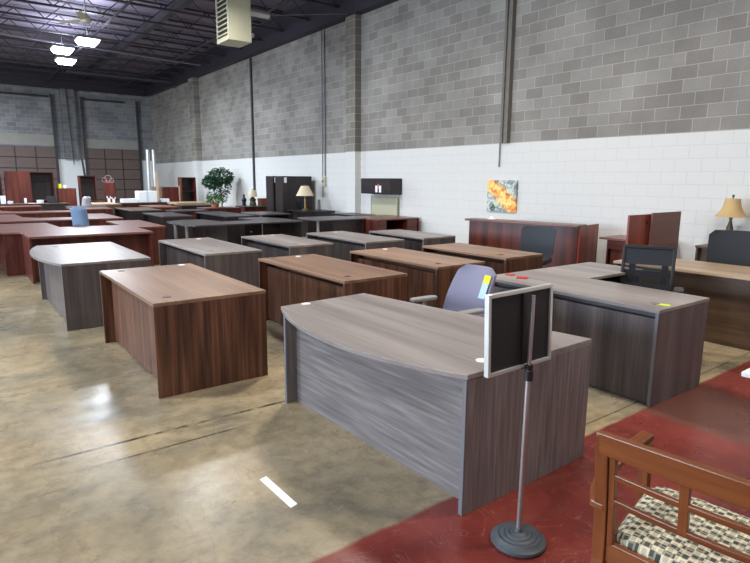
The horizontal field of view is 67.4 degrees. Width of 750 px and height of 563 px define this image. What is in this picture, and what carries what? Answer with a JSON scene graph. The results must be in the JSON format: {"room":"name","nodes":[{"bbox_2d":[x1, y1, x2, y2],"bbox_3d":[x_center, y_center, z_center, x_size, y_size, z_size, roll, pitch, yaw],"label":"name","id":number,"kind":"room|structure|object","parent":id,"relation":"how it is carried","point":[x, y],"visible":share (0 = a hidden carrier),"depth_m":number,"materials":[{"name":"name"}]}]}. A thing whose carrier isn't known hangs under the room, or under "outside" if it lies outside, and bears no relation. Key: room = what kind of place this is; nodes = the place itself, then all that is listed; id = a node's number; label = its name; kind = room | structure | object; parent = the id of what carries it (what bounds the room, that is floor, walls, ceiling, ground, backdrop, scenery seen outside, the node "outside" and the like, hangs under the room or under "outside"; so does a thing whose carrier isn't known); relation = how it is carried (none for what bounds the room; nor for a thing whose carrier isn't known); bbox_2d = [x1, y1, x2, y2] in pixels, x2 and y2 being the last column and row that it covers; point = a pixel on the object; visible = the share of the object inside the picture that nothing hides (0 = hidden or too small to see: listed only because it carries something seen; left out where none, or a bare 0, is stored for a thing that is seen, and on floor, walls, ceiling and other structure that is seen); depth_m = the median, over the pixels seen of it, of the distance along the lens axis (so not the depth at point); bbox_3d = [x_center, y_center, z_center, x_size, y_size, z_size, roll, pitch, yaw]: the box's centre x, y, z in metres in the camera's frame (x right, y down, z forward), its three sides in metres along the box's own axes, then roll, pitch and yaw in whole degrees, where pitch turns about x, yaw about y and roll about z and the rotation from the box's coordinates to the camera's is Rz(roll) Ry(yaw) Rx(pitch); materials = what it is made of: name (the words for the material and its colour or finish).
{"room":"office furniture showroom","nodes":[
{"label":"office furniture showroom","id":0,"kind":"room"},
{"bbox_2d":[0,58,151,87],"bbox_3d":[-20.776,-9.213,22.346,22.997,0.610,0.100,-7,13,-36],"label":"joist","id":1,"kind":"object","parent":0,"point":[12,72],"visible":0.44,"depth_m":26.85,"materials":[{"name":"paint"}]},
{"bbox_2d":[0,63,152,160],"bbox_3d":[-21.733,-6.415,24.303,23.400,6.950,0.200,-7,13,-36],"label":"wall","id":2,"kind":"structure","parent":0,"point":[18,113],"depth_m":28.92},
{"bbox_2d":[0,132,53,145],"bbox_3d":[-20.386,-6.561,25.162,10.600,0.550,0.030,-7,13,-36],"label":"trim","id":3,"kind":"structure","parent":2,"relation":"attached to","point":[5,138],"depth_m":27.58,"materials":[{"name":"paint"}]},
{"bbox_2d":[0,145,57,198],"bbox_3d":[-17.896,-5.001,27.304,4.400,3.150,0.110,-7,13,-36],"label":"door","id":4,"kind":"structure","parent":2,"relation":"in","point":[12,158],"depth_m":27.68,"materials":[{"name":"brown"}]},
{"bbox_2d":[50,94,60,183],"bbox_3d":[-16.094,-6.480,28.382,0.100,5.700,0.160,-7,13,-36],"label":"trim","id":5,"kind":"structure","parent":2,"relation":"attached to","point":[51,95],"depth_m":28.17,"materials":[{"name":"grey"}]},
{"bbox_2d":[59,88,78,159],"bbox_3d":[-15.492,-7.945,28.466,0.620,3.440,0.280,-7,13,-36],"label":"trim","id":6,"kind":"structure","parent":2,"relation":"attached to","point":[68,153],"depth_m":28.34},
{"bbox_2d":[58,159,85,205],"bbox_3d":[-15.612,-5.014,29.116,1.280,2.560,0.020,-7,13,-36],"label":"trim","id":7,"kind":"structure","parent":2,"relation":"attached to","point":[69,172],"depth_m":28.96,"materials":[{"name":"white paint"}]},
{"bbox_2d":[0,63,144,96],"bbox_3d":[-21.687,-9.291,23.493,23.100,0.900,0.280,-7,13,-36],"label":"trim","id":8,"kind":"structure","parent":2,"relation":"attached to","point":[5,78],"depth_m":27.97,"materials":[{"name":"paint"}]},
{"bbox_2d":[80,97,88,175],"bbox_3d":[-15.023,-6.617,29.177,0.100,5.700,0.160,-7,13,-36],"label":"trim","id":9,"kind":"structure","parent":2,"relation":"attached to","point":[81,99],"depth_m":28.97,"materials":[{"name":"grey"}]},
{"bbox_2d":[86,139,138,149],"bbox_3d":[-13.988,-7.290,29.926,2.620,0.470,0.030,-7,13,-36],"label":"trim","id":10,"kind":"structure","parent":2,"relation":"attached to","point":[90,143],"depth_m":29.89,"materials":[{"name":"paint"}]},
{"bbox_2d":[87,148,141,201],"bbox_3d":[-13.974,-5.502,30.215,2.620,3.150,0.110,-7,13,-36],"label":"door","id":11,"kind":"structure","parent":2,"relation":"in","point":[123,166],"depth_m":30.18,"materials":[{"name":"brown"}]},
{"bbox_2d":[135,101,143,190],"bbox_3d":[-12.866,-6.893,30.777,0.100,5.700,0.160,-7,13,-36],"label":"trim","id":12,"kind":"structure","parent":2,"relation":"attached to","point":[136,102],"depth_m":30.60,"materials":[{"name":"grey"}]},
{"bbox_2d":[142,160,152,190],"bbox_3d":[-12.608,-5.418,31.341,0.680,2.600,0.020,-7,13,-36],"label":"trim","id":13,"kind":"structure","parent":2,"relation":"attached to","point":[143,161],"depth_m":31.19,"materials":[{"name":"white paint"}]},
{"bbox_2d":[0,56,160,83],"bbox_3d":[-19.814,-8.977,21.090,22.997,0.610,0.100,-7,13,-36],"label":"joist","id":14,"kind":"object","parent":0,"point":[15,67],"visible":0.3,"depth_m":25.52,"materials":[{"name":"paint"}]},
{"bbox_2d":[0,45,171,78],"bbox_3d":[-18.851,-8.741,19.834,22.997,0.610,0.100,-7,13,-36],"label":"joist","id":15,"kind":"object","parent":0,"point":[18,61],"visible":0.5,"depth_m":24.44,"materials":[{"name":"paint"}]},
{"bbox_2d":[0,36,182,74],"bbox_3d":[-17.889,-8.505,18.577,22.997,0.610,0.100,-7,13,-36],"label":"joist","id":16,"kind":"object","parent":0,"point":[2,37],"visible":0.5,"depth_m":23.05,"materials":[{"name":"paint"}]},
{"bbox_2d":[0,27,194,68],"bbox_3d":[-16.927,-8.269,17.321,22.997,0.610,0.100,-7,13,-36],"label":"joist","id":17,"kind":"object","parent":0,"point":[3,28],"visible":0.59,"depth_m":21.88,"materials":[{"name":"paint"}]},
{"bbox_2d":[0,33,200,65],"bbox_3d":[-12.442,-7.925,17.764,14.935,0.060,0.060,-10,14,-44],"label":"trim","id":18,"kind":"structure","parent":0,"point":[0,33],"depth_m":20.14,"materials":[{"name":"grey"}]},
{"bbox_2d":[0,0,306,77],"bbox_3d":[-9.618,-6.920,7.890,23.400,0.100,40.000,-7,13,-36],"label":"ceiling","id":19,"kind":"structure","parent":0,"point":[206,6],"depth_m":20.53,"materials":[{"name":"paint"}]},
{"bbox_2d":[73,24,101,46],"bbox_3d":[-8.674,-7.478,16.914,0.660,0.680,0.660,-7,13,-36],"label":"ceiling light","id":20,"kind":"object","parent":19,"relation":"hanging from","point":[80,39],"visible":0.96,"depth_m":16.78,"materials":[{"name":"grey plastic"}]},
{"bbox_2d":[58,0,119,26],"bbox_3d":[-6.926,-7.064,13.621,1.321,1.530,1.407,-7,13,-36],"label":"ceiling fan","id":21,"kind":"object","parent":19,"relation":"hanging from","point":[84,18],"visible":1,"depth_m":13.67,"materials":[{"name":"beige paint"}]},
{"bbox_2d":[0,17,208,62],"bbox_3d":[-15.964,-8.033,16.065,22.997,0.610,0.100,-7,13,-36],"label":"joist","id":22,"kind":"object","parent":19,"relation":"attached to","point":[7,18],"visible":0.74,"depth_m":20.66,"materials":[{"name":"paint"}]},
{"bbox_2d":[54,55,77,65],"bbox_3d":[-10.916,-8.021,19.807,0.660,0.680,0.660,-7,13,-36],"label":"ceiling light","id":23,"kind":"object","parent":22,"relation":"hanging from","point":[60,59],"visible":0.94,"depth_m":19.66,"materials":[{"name":"paint"}]},
{"bbox_2d":[0,4,224,56],"bbox_3d":[-15.002,-7.797,14.809,22.997,0.610,0.100,-7,13,-36],"label":"joist","id":24,"kind":"object","parent":19,"relation":"attached to","point":[6,6],"visible":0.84,"depth_m":19.16,"materials":[{"name":"paint"}]},
{"bbox_2d":[49,31,74,54],"bbox_3d":[-10.085,-7.702,18.084,0.660,0.680,0.660,-7,13,-36],"label":"ceiling light","id":25,"kind":"object","parent":24,"relation":"hanging from","point":[56,48],"visible":1,"depth_m":17.94,"materials":[{"name":"paint"}]},
{"bbox_2d":[0,0,241,49],"bbox_3d":[-14.039,-7.561,13.552,22.997,0.610,0.100,-7,13,-36],"label":"joist","id":26,"kind":"object","parent":19,"relation":"attached to","point":[64,2],"visible":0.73,"depth_m":17.93,"materials":[{"name":"paint"}]},
{"bbox_2d":[11,0,260,40],"bbox_3d":[-13.077,-7.326,12.296,22.997,0.610,0.100,-7,13,-36],"label":"joist","id":27,"kind":"object","parent":19,"relation":"attached to","point":[23,1],"visible":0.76,"depth_m":16.86,"materials":[{"name":"paint"}]},
{"bbox_2d":[107,0,283,31],"bbox_3d":[-12.115,-7.090,11.040,22.997,0.610,0.100,-7,13,-36],"label":"joist","id":28,"kind":"object","parent":19,"relation":"attached to","point":[118,1],"visible":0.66,"depth_m":16.19,"materials":[{"name":"paint"}]},
{"bbox_2d":[203,0,308,20],"bbox_3d":[-11.152,-6.854,9.784,22.997,0.610,0.100,-7,13,-36],"label":"joist","id":29,"kind":"object","parent":19,"relation":"attached to","point":[272,12],"visible":0.55,"depth_m":16.10,"materials":[{"name":"paint"}]},
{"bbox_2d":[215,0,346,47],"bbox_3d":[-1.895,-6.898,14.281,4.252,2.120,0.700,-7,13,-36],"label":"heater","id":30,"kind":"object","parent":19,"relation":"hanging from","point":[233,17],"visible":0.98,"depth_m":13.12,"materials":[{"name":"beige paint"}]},
{"bbox_2d":[217,0,227,38],"bbox_3d":[-3.560,-6.184,13.140,0.005,0.900,0.600,-7,13,-36],"label":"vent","id":31,"kind":"object","parent":30,"relation":"attached to","point":[222,5],"depth_m":13.14,"materials":[{"name":"beige"}]},
{"bbox_3d":[-7.303,-5.910,4.758,22.997,0.610,0.100,-7,13,-36],"label":"joist","id":32,"kind":"object","parent":19,"relation":"attached to","visible":0},
{"bbox_2d":[45,0,133,81],"bbox_3d":[-6.887,-7.516,15.410,0.060,0.040,30.700,-7,13,-36],"label":"trim","id":33,"kind":"structure","parent":32,"relation":"attached to","point":[119,11],"depth_m":17.39,"materials":[{"name":"paint"}]},
{"bbox_2d":[79,0,195,78],"bbox_3d":[-5.606,-8.063,16.288,0.200,0.200,30.700,-7,13,-36],"label":"trim","id":34,"kind":"structure","parent":32,"relation":"attached to","point":[163,16],"depth_m":19.04,"materials":[{"name":"paint"}]},
{"bbox_3d":[-4.416,-5.203,0.990,22.997,0.610,0.100,-7,13,-36],"label":"joist","id":35,"kind":"object","parent":19,"relation":"attached to","visible":0},
{"bbox_2d":[117,0,293,88],"bbox_3d":[-4.251,-7.853,17.366,0.060,0.040,30.700,-7,13,-36],"label":"trim","id":36,"kind":"structure","parent":35,"relation":"attached to","point":[287,1],"depth_m":20.03,"materials":[{"name":"paint"}]},
{"bbox_2d":[0,235,749,562],"bbox_3d":[-9.669,0.016,9.153,23.400,0.100,40.000,-7,13,-36],"label":"floor","id":37,"kind":"structure","parent":0,"point":[96,467],"depth_m":3.29,"materials":[{"name":"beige concrete"}]},
{"bbox_2d":[0,205,41,210],"bbox_3d":[-11.727,-1.994,17.738,2.100,0.750,0.750,-7,13,-36],"label":"office desk","id":38,"kind":"object","parent":37,"relation":"on","point":[22,207],"visible":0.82,"depth_m":17.73,"materials":[{"name":"brown wood"}]},
{"bbox_2d":[3,171,54,202],"bbox_3d":[-12.726,-3.121,20.786,1.530,1.860,0.530,-7,13,-36],"label":"bookcase","id":39,"kind":"object","parent":37,"relation":"on","point":[19,185],"visible":0.63,"depth_m":20.47,"materials":[{"name":"brown wood"}]},
{"bbox_2d":[0,202,68,210],"bbox_3d":[-12.327,-2.394,19.910,2.600,0.750,0.800,-7,13,-36],"label":"office desk","id":40,"kind":"object","parent":37,"relation":"on","point":[46,206],"visible":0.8,"depth_m":19.96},
{"bbox_2d":[0,210,70,217],"bbox_3d":[-10.498,-1.506,15.110,4.050,0.750,2.200,-7,13,-36],"label":"desk","id":41,"kind":"object","parent":37,"relation":"on","point":[58,213],"visible":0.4,"depth_m":15.03,"materials":[{"name":"brown wood"}]},
{"bbox_2d":[0,213,122,226],"bbox_3d":[-8.471,-1.081,12.857,4.530,0.750,2.600,-7,13,-36],"label":"desk","id":42,"kind":"object","parent":37,"relation":"on","point":[96,219],"visible":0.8,"depth_m":12.67,"materials":[{"name":"brown wood"}]},
{"bbox_2d":[56,188,76,205],"bbox_3d":[-11.811,-2.949,21.583,0.620,1.250,0.430,-7,13,-36],"label":"bookcase","id":43,"kind":"object","parent":37,"relation":"on","point":[68,195],"visible":0.54,"depth_m":21.36,"materials":[{"name":"brown wood"}]},
{"bbox_2d":[70,206,88,226],"bbox_3d":[-5.847,-0.981,11.434,0.580,1.100,0.625,2,10,7],"label":"office chair","id":44,"kind":"object","parent":37,"relation":"on","point":[79,215],"visible":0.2,"depth_m":11.13,"materials":[{"name":"blue fabric"}]},
{"bbox_2d":[0,220,165,283],"bbox_3d":[-5.998,-0.590,10.259,4.000,0.750,3.100,-7,13,-36],"label":"desk","id":45,"kind":"object","parent":37,"relation":"on","point":[16,240],"visible":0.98,"depth_m":9.69,"materials":[{"name":"brown wood"}]},
{"bbox_2d":[77,176,97,205],"bbox_3d":[-11.175,-3.247,21.906,0.580,1.730,0.400,-7,13,-36],"label":"bookcase","id":46,"kind":"object","parent":37,"relation":"on","point":[87,186],"visible":0.67,"depth_m":21.95,"materials":[{"name":"brown wood"}]},
{"bbox_2d":[65,207,112,214],"bbox_3d":[-8.691,-1.861,17.128,1.100,0.750,1.100,-7,13,-36],"label":"office desk","id":47,"kind":"object","parent":37,"relation":"on","point":[90,210],"visible":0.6,"depth_m":16.85,"materials":[{"name":"brown wood"}]},
{"bbox_2d":[30,242,150,330],"bbox_3d":[-3.699,-0.011,7.156,1.107,0.755,2.050,-7,13,-36],"label":"desk","id":48,"kind":"object","parent":37,"relation":"on","point":[69,273],"visible":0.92,"depth_m":6.40,"materials":[{"name":"grey"}]},
{"bbox_2d":[103,183,116,202],"bbox_3d":[-10.706,-3.250,22.723,0.400,1.450,0.380,-7,13,-36],"label":"bookcase","id":49,"kind":"object","parent":37,"relation":"on","point":[109,189],"visible":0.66,"depth_m":22.50,"materials":[{"name":"brown wood"}]},
{"bbox_2d":[114,207,162,220],"bbox_3d":[-7.127,-1.814,16.934,0.900,0.750,1.900,-7,13,-36],"label":"office desk","id":50,"kind":"object","parent":37,"relation":"on","point":[128,213],"visible":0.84,"depth_m":16.48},
{"bbox_2d":[116,201,175,207],"bbox_3d":[-8.760,-2.681,21.633,2.000,0.750,0.900,-7,13,-36],"label":"office desk","id":51,"kind":"object","parent":37,"relation":"on","point":[123,205],"visible":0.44,"depth_m":21.12,"materials":[{"name":"brown wood"}]},
{"bbox_2d":[135,191,156,201],"bbox_3d":[-8.728,-3.242,21.426,0.680,0.423,0.506,-7,13,-36],"label":"carton","id":52,"kind":"object","parent":51,"relation":"on","point":[142,196],"visible":0.89,"depth_m":21.22,"materials":[{"name":"white cardboard"}]},
{"bbox_2d":[145,150,150,190],"bbox_3d":[-10.758,-4.753,26.719,0.179,2.970,0.509,-2,11,-12],"label":"metal pole","id":53,"kind":"object","parent":37,"relation":"on","point":[146,151],"visible":0.66,"depth_m":26.63,"materials":[{"name":"silver metal"}]},
{"bbox_2d":[142,212,192,239],"bbox_3d":[-5.378,-1.370,14.568,0.760,0.750,1.750,-7,13,-36],"label":"office desk","id":54,"kind":"object","parent":37,"relation":"on","point":[160,218],"visible":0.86,"depth_m":13.96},
{"bbox_2d":[162,187,178,201],"bbox_3d":[-8.786,-3.429,24.256,0.700,1.280,0.430,-7,13,-36],"label":"bookcase","id":55,"kind":"object","parent":37,"relation":"on","point":[171,193],"visible":0.4,"depth_m":23.99,"materials":[{"name":"brown wood"}]},
{"bbox_2d":[99,263,267,398],"bbox_3d":[-1.849,0.349,5.258,0.923,0.755,1.863,-7,13,-36],"label":"office desk","id":56,"kind":"object","parent":37,"relation":"on","point":[192,327],"visible":1,"depth_m":4.65,"materials":[{"name":"brown wood"}]},
{"bbox_2d":[165,209,207,219],"bbox_3d":[-5.500,-1.719,16.478,1.000,0.750,0.800,-7,13,-36],"label":"office desk","id":57,"kind":"object","parent":37,"relation":"on","point":[181,211],"visible":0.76,"depth_m":16.18,"materials":[{"name":"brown wood"}]},
{"bbox_2d":[178,177,196,201],"bbox_3d":[-8.032,-3.606,24.087,0.620,1.700,0.450,-7,13,-36],"label":"bookcase","id":58,"kind":"object","parent":37,"relation":"on","point":[187,185],"visible":0.61,"depth_m":24.16,"materials":[{"name":"brown wood"}]},
{"bbox_2d":[158,237,261,287],"bbox_3d":[-2.376,-0.153,7.992,0.770,0.755,1.927,-7,13,-36],"label":"office desk","id":59,"kind":"object","parent":37,"relation":"on","point":[232,260],"visible":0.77,"depth_m":7.39,"materials":[{"name":"grey"}]},
{"bbox_2d":[200,167,234,206],"bbox_3d":[-6.145,-3.445,22.120,1.212,2.116,1.383,-7,13,-36],"label":"ficus tree","id":60,"kind":"object","parent":37,"relation":"on","point":[217,182],"visible":0.97,"depth_m":21.84,"materials":[{"name":"green plant"}]},
{"bbox_2d":[196,206,240,213],"bbox_3d":[-5.029,-2.020,18.152,1.200,0.750,0.750,-7,13,-36],"label":"credenza","id":61,"kind":"object","parent":37,"relation":"on","point":[232,209],"visible":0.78,"depth_m":17.93,"materials":[{"name":"brown wood"}]},
{"bbox_2d":[195,211,254,244],"bbox_3d":[-4.007,-1.427,14.938,0.760,0.750,2.200,-7,13,-36],"label":"office desk","id":62,"kind":"object","parent":37,"relation":"on","point":[230,233],"visible":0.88,"depth_m":14.34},
{"bbox_2d":[166,217,302,238],"bbox_3d":[-2.936,-0.920,12.198,2.640,0.750,2.401,-7,13,-36],"label":"desk","id":63,"kind":"object","parent":37,"relation":"on","point":[252,225],"visible":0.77,"depth_m":12.28,"materials":[{"name":"black wood"}]},
{"bbox_2d":[235,205,266,226],"bbox_3d":[-4.006,-2.246,19.435,1.400,0.750,0.800,-7,13,-36],"label":"credenza","id":64,"kind":"object","parent":37,"relation":"on","point":[247,208],"visible":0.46,"depth_m":18.94,"materials":[{"name":"brown wood"}]},
{"bbox_2d":[241,211,290,234],"bbox_3d":[-3.068,-1.502,15.389,1.050,0.750,1.300,-7,13,-36],"label":"table","id":65,"kind":"object","parent":37,"relation":"on","point":[267,229],"visible":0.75,"depth_m":15.44,"materials":[{"name":"black wood"}]},
{"bbox_2d":[266,176,275,211],"bbox_3d":[-2.963,-2.520,18.192,0.950,1.750,0.525,-7,13,-36],"label":"storage cabinet","id":66,"kind":"object","parent":37,"relation":"on","point":[270,180],"visible":0.12,"depth_m":17.80,"materials":[{"name":"black wood"}]},
{"bbox_2d":[260,476,296,507],"bbox_3d":[-0.529,1.141,3.058,0.045,0.002,0.360,-8,13,-37],"label":"paper strip","id":67,"kind":"object","parent":37,"relation":"on","point":[290,502],"visible":1,"depth_m":3.04,"materials":[{"name":"white"}]},
{"bbox_2d":[241,234,333,257],"bbox_3d":[-1.393,-0.283,8.746,0.726,0.755,1.640,-7,13,-36],"label":"office desk","id":68,"kind":"object","parent":37,"relation":"on","point":[274,245],"visible":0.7,"depth_m":8.39,"materials":[{"name":"grey"}]},
{"bbox_2d":[275,176,311,212],"bbox_3d":[-2.544,-2.428,17.703,1.020,1.750,0.525,-7,13,-36],"label":"storage cabinet","id":69,"kind":"object","parent":37,"relation":"on","point":[287,188],"visible":0.58,"depth_m":17.38,"materials":[{"name":"black wood"}]},
{"bbox_2d":[287,209,334,235],"bbox_3d":[-1.921,-1.772,16.918,0.950,0.750,1.200,-7,13,-36],"label":"credenza","id":70,"kind":"object","parent":37,"relation":"on","point":[307,226],"visible":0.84,"depth_m":16.53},
{"bbox_2d":[296,184,313,209],"bbox_3d":[-2.110,-2.549,16.945,0.546,0.766,0.546,-7,13,-36],"label":"table lamp","id":71,"kind":"object","parent":70,"relation":"on","point":[304,190],"visible":1,"depth_m":16.77,"materials":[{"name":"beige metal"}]},
{"bbox_2d":[297,216,364,233],"bbox_3d":[-1.165,-1.163,13.600,1.400,0.750,1.200,-7,13,-36],"label":"table","id":72,"kind":"object","parent":37,"relation":"on","point":[339,223],"visible":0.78,"depth_m":13.30,"materials":[{"name":"black wood"}]},
{"bbox_2d":[258,254,407,324],"bbox_3d":[-0.526,0.191,6.176,0.760,0.755,1.817,-7,13,-36],"label":"office desk","id":73,"kind":"object","parent":37,"relation":"on","point":[296,279],"visible":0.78,"depth_m":5.95,"materials":[{"name":"brown wood"}]},
{"bbox_2d":[306,231,404,260],"bbox_3d":[-0.366,-0.386,9.351,0.750,0.755,1.762,-7,13,-36],"label":"office desk","id":74,"kind":"object","parent":37,"relation":"on","point":[344,242],"visible":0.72,"depth_m":9.03,"materials":[{"name":"grey"}]},
{"bbox_2d":[346,215,419,233],"bbox_3d":[0.186,-1.245,14.110,1.320,0.750,1.300,-7,13,-36],"label":"office desk","id":75,"kind":"object","parent":37,"relation":"on","point":[371,222],"visible":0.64,"depth_m":13.80,"materials":[{"name":"brown wood"}]},
{"bbox_2d":[369,229,455,250],"bbox_3d":[0.623,-0.475,9.899,0.722,0.750,1.485,-7,13,-36],"label":"office desk","id":76,"kind":"object","parent":37,"relation":"on","point":[414,240],"visible":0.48,"depth_m":9.47,"materials":[{"name":"grey"}]},
{"bbox_2d":[350,247,484,308],"bbox_3d":[0.470,0.052,6.984,0.760,0.755,1.666,-7,13,-36],"label":"office desk","id":77,"kind":"object","parent":37,"relation":"on","point":[428,273],"visible":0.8,"depth_m":6.54,"materials":[{"name":"brown wood"}]},
{"bbox_2d":[281,293,591,515],"bbox_3d":[0.211,0.635,3.770,1.291,0.755,1.900,-7,13,-36],"label":"desk","id":78,"kind":"object","parent":37,"relation":"on","point":[405,379],"visible":0.94,"depth_m":3.26,"materials":[{"name":"grey"}]},
{"bbox_2d":[410,264,496,316],"bbox_3d":[0.649,0.365,4.739,0.706,0.944,0.690,-6,12,-33],"label":"office chair","id":79,"kind":"object","parent":37,"relation":"on","point":[467,291],"visible":0.31,"depth_m":4.84,"materials":[{"name":"purple fabric"}]},
{"bbox_2d":[422,243,542,274],"bbox_3d":[1.413,-0.066,7.666,0.730,0.755,1.522,-7,13,-36],"label":"office desk","id":80,"kind":"object","parent":37,"relation":"on","point":[501,260],"visible":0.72,"depth_m":7.22,"materials":[{"name":"brown wood"}]},
{"bbox_2d":[484,283,552,558],"bbox_3d":[0.632,0.628,2.542,0.368,1.215,0.268,0,10,-1],"label":"sign stand","id":81,"kind":"object","parent":37,"relation":"on","point":[517,322],"visible":1,"depth_m":2.49,"materials":[{"name":"metal"}]},
{"bbox_2d":[465,218,598,267],"bbox_3d":[2.810,-0.642,10.333,2.200,0.955,0.890,10,14,42],"label":"reception desk","id":82,"kind":"object","parent":37,"relation":"on","point":[574,243],"depth_m":9.78,"materials":[{"name":"brown wood"}]},
{"bbox_2d":[465,218,586,227],"bbox_3d":[2.634,-1.061,10.058,2.200,0.035,0.360,10,14,42],"label":"countertop","id":83,"kind":"structure","parent":82,"relation":"on","point":[468,219],"depth_m":9.86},
{"bbox_2d":[520,226,555,264],"bbox_3d":[2.446,-0.360,8.738,0.580,0.964,0.625,6,12,29],"label":"office chair","id":84,"kind":"object","parent":37,"relation":"on","point":[536,239],"visible":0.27,"depth_m":8.84,"materials":[{"name":"grey fabric"}]},
{"bbox_2d":[492,262,709,406],"bbox_3d":[2.284,0.358,5.377,1.800,0.755,1.750,-7,13,-35],"label":"l-shaped desk","id":85,"kind":"object","parent":37,"relation":"on","point":[649,353],"visible":0.82,"depth_m":4.50,"materials":[{"name":"grey"}]},
{"bbox_2d":[599,235,625,264],"bbox_3d":[4.339,-0.347,9.359,0.660,0.745,0.980,-7,13,-36],"label":"office desk","id":86,"kind":"object","parent":37,"relation":"on","point":[615,243],"visible":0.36,"depth_m":9.37,"materials":[{"name":"brown wood"}]},
{"bbox_2d":[626,214,650,244],"bbox_3d":[3.721,-0.337,7.968,0.620,1.215,0.045,-7,13,-36],"label":"board","id":87,"kind":"object","parent":37,"relation":"on","point":[638,226],"visible":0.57,"depth_m":7.86,"materials":[{"name":"brown wood"}]},
{"bbox_2d":[609,244,683,292],"bbox_3d":[2.632,0.189,5.529,0.690,1.037,0.607,6,12,29],"label":"office chair","id":88,"kind":"object","parent":37,"relation":"on","point":[664,256],"visible":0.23,"depth_m":5.67,"materials":[{"name":"black fabric"}]},
{"bbox_2d":[648,211,680,257],"bbox_3d":[4.244,-0.402,8.289,0.830,1.235,0.030,-7,13,-36],"label":"board","id":89,"kind":"object","parent":37,"relation":"on","point":[664,226],"visible":0.46,"depth_m":8.19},
{"bbox_2d":[589,430,749,562],"bbox_3d":[1.102,0.921,1.889,0.568,0.878,0.690,-9,14,-42],"label":"bench","id":90,"kind":"object","parent":37,"relation":"on","point":[664,525],"visible":1,"depth_m":1.82,"materials":[{"name":"brown wood"}]},
{"bbox_2d":[617,487,749,562],"bbox_3d":[1.134,0.884,1.912,0.470,0.063,0.537,-9,14,-42],"label":"seat cushion","id":91,"kind":"object","parent":90,"relation":"on","point":[642,538],"depth_m":1.90,"materials":[{"name":"fabric"}]},
{"bbox_2d":[613,259,749,350],"bbox_3d":[3.760,0.232,6.140,0.840,0.750,2.050,-7,13,-36],"label":"office desk","id":92,"kind":"object","parent":37,"relation":"on","point":[727,286],"visible":0.33,"depth_m":5.86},
{"bbox_2d":[694,244,707,261],"bbox_3d":[5.401,-0.089,7.973,0.600,0.750,1.450,-7,13,-36],"label":"credenza","id":93,"kind":"object","parent":37,"relation":"on","point":[701,250],"visible":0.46,"depth_m":8.32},
{"bbox_2d":[715,195,747,229],"bbox_3d":[5.162,-0.890,8.156,0.429,0.737,0.429,-7,13,-36],"label":"table lamp","id":94,"kind":"object","parent":93,"relation":"on","point":[732,208],"visible":0.73,"depth_m":8.03,"materials":[{"name":"fabric"}]},
{"bbox_2d":[706,230,749,266],"bbox_3d":[4.204,-0.044,6.725,0.580,1.090,0.707,7,12,31],"label":"office chair","id":95,"kind":"object","parent":37,"relation":"on","point":[732,247],"visible":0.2,"depth_m":6.86,"materials":[{"name":"black fabric"}]},
{"bbox_2d":[371,196,397,215],"bbox_3d":[0.242,-1.675,15.129,0.045,1.230,1.144,-7,13,-36],"label":"tackboard","id":96,"kind":"object","parent":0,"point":[380,205],"visible":0.48,"depth_m":15.03,"materials":[{"name":"beige fabric"}]},
{"bbox_2d":[150,0,749,263],"bbox_3d":[-0.217,-4.656,15.517,0.200,6.950,40.000,-7,13,-36],"label":"wall","id":97,"kind":"structure","parent":0,"point":[621,109],"depth_m":11.47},
{"bbox_2d":[65,69,175,87],"bbox_3d":[-11.390,-9.178,25.468,4.670,0.320,0.140,-7,13,-36],"label":"ceiling beam","id":98,"kind":"structure","parent":97,"relation":"attached to","point":[66,70],"depth_m":25.28,"materials":[{"name":"grey"}]},
{"bbox_2d":[188,77,203,201],"bbox_3d":[-8.103,-6.061,25.514,0.260,6.020,0.600,-7,13,-36],"label":"trim","id":99,"kind":"structure","parent":97,"relation":"attached to","point":[193,83],"depth_m":25.25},
{"bbox_2d":[249,58,255,189],"bbox_3d":[-4.568,-5.803,20.947,0.083,4.800,0.083,-2,11,-14],"label":"trim","id":100,"kind":"structure","parent":97,"relation":"attached to","point":[250,59],"depth_m":20.90,"materials":[{"name":"grey"}]},
{"bbox_2d":[145,0,398,96],"bbox_3d":[-0.387,-7.592,14.835,0.280,0.930,40.000,-7,13,-36],"label":"beam","id":101,"kind":"structure","parent":97,"relation":"attached to","point":[294,29],"depth_m":18.54,"materials":[{"name":"metal"}]},
{"bbox_2d":[323,30,325,175],"bbox_3d":[-1.521,-5.331,16.938,0.040,4.250,0.040,-7,13,-36],"label":"trim","id":102,"kind":"structure","parent":97,"relation":"attached to","point":[323,30],"depth_m":16.92,"materials":[{"name":"grey"}]},
{"bbox_2d":[345,14,360,212],"bbox_3d":[-0.612,-4.234,15.784,0.200,6.020,0.470,-7,13,-36],"label":"pillar","id":103,"kind":"structure","parent":97,"relation":"attached to","point":[353,22],"depth_m":15.59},
{"bbox_2d":[361,178,401,194],"bbox_3d":[0.155,-2.523,14.871,0.407,0.410,1.270,-7,13,-36],"label":"upper cabinet","id":104,"kind":"object","parent":97,"relation":"attached to","point":[387,186],"visible":1,"depth_m":14.52,"materials":[{"name":"black wood"}]},
{"bbox_2d":[487,180,517,212],"bbox_3d":[2.686,-1.807,11.882,0.050,0.660,0.780,-7,13,-36],"label":"abstract painting","id":105,"kind":"object","parent":97,"relation":"attached to","point":[502,195],"visible":1,"depth_m":11.84},
{"bbox_2d":[498,0,506,166],"bbox_3d":[2.630,-4.412,11.503,0.028,4.050,0.028,-7,13,-36],"label":"pipe","id":106,"kind":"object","parent":97,"relation":"attached to","point":[506,0],"depth_m":11.56,"materials":[{"name":"grey"}]},
{"bbox_2d":[500,0,516,142],"bbox_3d":[2.708,-4.632,11.317,0.110,3.590,0.160,-7,13,-36],"label":"pipe","id":107,"kind":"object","parent":97,"relation":"attached to","point":[511,4],"depth_m":11.36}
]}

